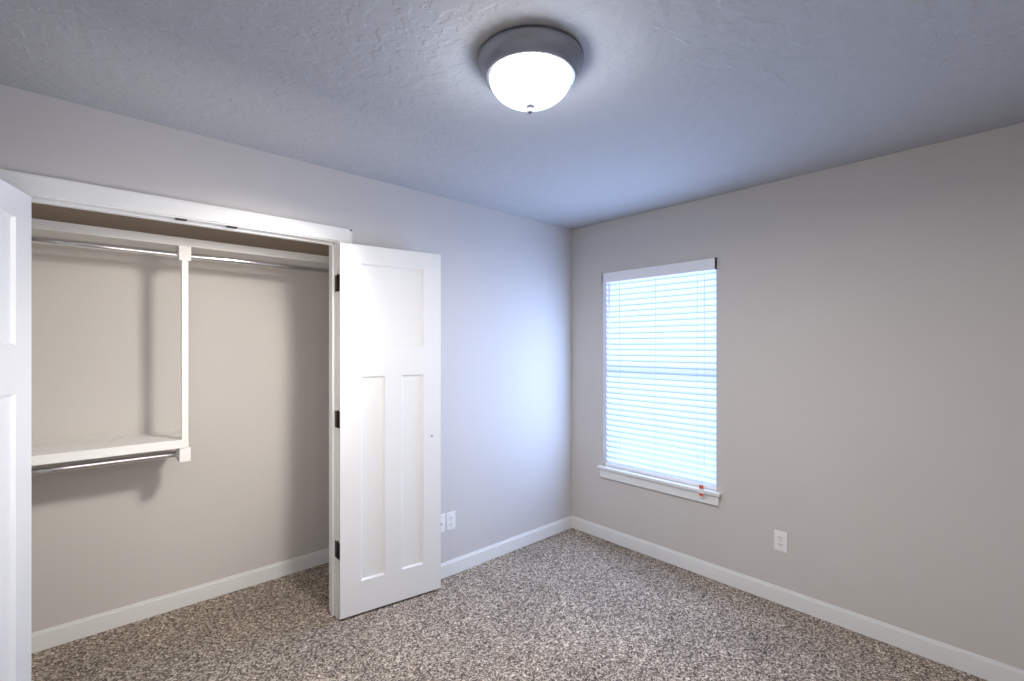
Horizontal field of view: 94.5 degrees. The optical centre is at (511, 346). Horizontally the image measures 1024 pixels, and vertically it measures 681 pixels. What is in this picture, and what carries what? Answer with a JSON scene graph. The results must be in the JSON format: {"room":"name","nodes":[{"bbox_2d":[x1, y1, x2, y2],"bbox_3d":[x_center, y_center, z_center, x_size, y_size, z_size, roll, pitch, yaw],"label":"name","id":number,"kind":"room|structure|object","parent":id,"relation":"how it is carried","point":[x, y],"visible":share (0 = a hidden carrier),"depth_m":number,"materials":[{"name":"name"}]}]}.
{"room":"empty bedroom","nodes":[
{"label":"empty bedroom","id":0,"kind":"room"},
{"bbox_2d":[31,202,328,632],"bbox_3d":[-1.697,0.259,2.538,2.190,2.440,0.720,0,0,-42],"label":"wall","id":1,"kind":"structure","parent":0,"point":[245,488],"depth_m":2.66,"materials":[{"name":"paint"}]},
{"bbox_2d":[31,218,328,475],"bbox_3d":[-1.743,0.015,2.588,1.950,1.146,0.342,0,0,-42],"label":"shelf unit","id":2,"kind":"object","parent":1,"relation":"attached to","point":[184,251],"visible":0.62,"depth_m":2.38,"materials":[{"name":"white wood"}]},
{"bbox_2d":[31,548,328,653],"bbox_3d":[-1.854,1.431,2.710,1.950,0.095,0.015,0,0,-42],"label":"baseboard","id":3,"kind":"structure","parent":1,"relation":"attached to","point":[51,637],"depth_m":2.64,"materials":[{"name":"white paint"}]},
{"bbox_2d":[0,84,571,562],"bbox_3d":[-0.978,0.259,2.625,3.870,2.440,0.120,0,0,-42],"label":"wall","id":4,"kind":"structure","parent":0,"point":[506,376],"depth_m":3.12,"materials":[{"name":"paint"}]},
{"bbox_2d":[0,179,30,680],"bbox_3d":[-1.700,0.451,1.493,0.069,2.025,0.602,0,0,-25],"label":"closet door","id":5,"kind":"structure","parent":4,"relation":"in","point":[15,434],"depth_m":1.67,"materials":[{"name":"white paint"}]},
{"bbox_2d":[0,169,351,618],"bbox_3d":[-1.431,0.415,2.209,1.354,2.127,0.146,0,0,-42],"label":"trim","id":6,"kind":"structure","parent":4,"relation":"attached to","point":[39,189],"depth_m":2.24,"materials":[{"name":"white paint"}]},
{"bbox_2d":[337,243,440,618],"bbox_3d":[-0.699,0.452,2.730,0.603,2.025,0.069,0,0,-34],"label":"closet door","id":7,"kind":"structure","parent":4,"relation":"in","point":[389,430],"depth_m":2.69,"materials":[{"name":"white paint"}]},
{"bbox_2d":[441,514,444,532],"bbox_3d":[-0.453,1.129,3.014,0.070,0.114,0.014,0,0,-42],"label":"outlet plate","id":8,"kind":"object","parent":4,"relation":"attached to","point":[442,522],"visible":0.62,"depth_m":3.03,"materials":[{"name":"white plastic"}]},
{"bbox_2d":[446,511,455,530],"bbox_3d":[-0.395,1.129,3.070,0.070,0.114,0.009,0,0,-42],"label":"outlet","id":9,"kind":"object","parent":4,"relation":"attached to","point":[450,520],"visible":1,"depth_m":3.07,"materials":[{"name":"white plastic"}]},
{"bbox_2d":[441,516,570,578],"bbox_3d":[-0.208,1.431,3.239,1.843,0.095,0.013,0,0,-42],"label":"baseboard","id":10,"kind":"structure","parent":4,"relation":"attached to","point":[464,562],"depth_m":3.36,"materials":[{"name":"white paint"}]},
{"bbox_2d":[31,528,987,680],"bbox_3d":[-0.127,1.529,1.811,4.030,0.100,3.910,0,0,-42],"label":"floor","id":11,"kind":"structure","parent":0,"point":[571,604],"depth_m":2.42,"materials":[{"name":"beige carpet"}]},
{"bbox_2d":[0,0,1023,229],"bbox_3d":[-0.127,-1.011,1.811,4.030,0.100,3.910,0,0,-42],"label":"ceiling","id":12,"kind":"structure","parent":0,"point":[661,104],"depth_m":1.73,"materials":[{"name":"grey paint"}]},
{"bbox_2d":[477,25,583,113],"bbox_3d":[0.061,-0.870,1.583,0.356,0.182,0.356,0,0,-42],"label":"lamp","id":13,"kind":"object","parent":12,"relation":"attached to","point":[530,69],"visible":0.98,"depth_m":1.48,"materials":[{"name":"white glass"}]},
{"bbox_2d":[572,123,1023,669],"bbox_3d":[1.302,0.259,3.116,0.160,2.440,3.910,0,0,-42],"label":"wall","id":14,"kind":"structure","parent":0,"point":[870,387],"depth_m":2.44,"materials":[{"name":"paint"}]},
{"bbox_2d":[602,258,716,497],"bbox_3d":[1.011,0.200,3.338,0.102,1.529,0.888,0,0,-42],"label":"window blinds","id":15,"kind":"object","parent":14,"relation":"attached to","point":[661,351],"visible":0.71,"depth_m":3.31,"materials":[{"name":"white plastic"}]},
{"bbox_2d":[597,435,721,505],"bbox_3d":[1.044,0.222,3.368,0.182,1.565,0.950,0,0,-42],"label":"window sill","id":16,"kind":"structure","parent":14,"relation":"in","point":[684,490],"depth_m":3.28,"materials":[{"name":"white paint"}]},
{"bbox_2d":[774,530,787,552],"bbox_3d":[1.547,1.119,2.723,0.009,0.114,0.070,0,0,-42],"label":"outlet","id":17,"kind":"object","parent":14,"relation":"attached to","point":[780,540],"visible":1,"depth_m":2.72,"materials":[{"name":"white plastic"}]},
{"bbox_2d":[571,516,1023,680],"bbox_3d":[1.471,1.431,2.803,0.014,0.095,2.920,0,0,-42],"label":"baseboard","id":18,"kind":"structure","parent":14,"relation":"attached to","point":[979,666],"depth_m":2.55,"materials":[{"name":"white paint"}]}
]}

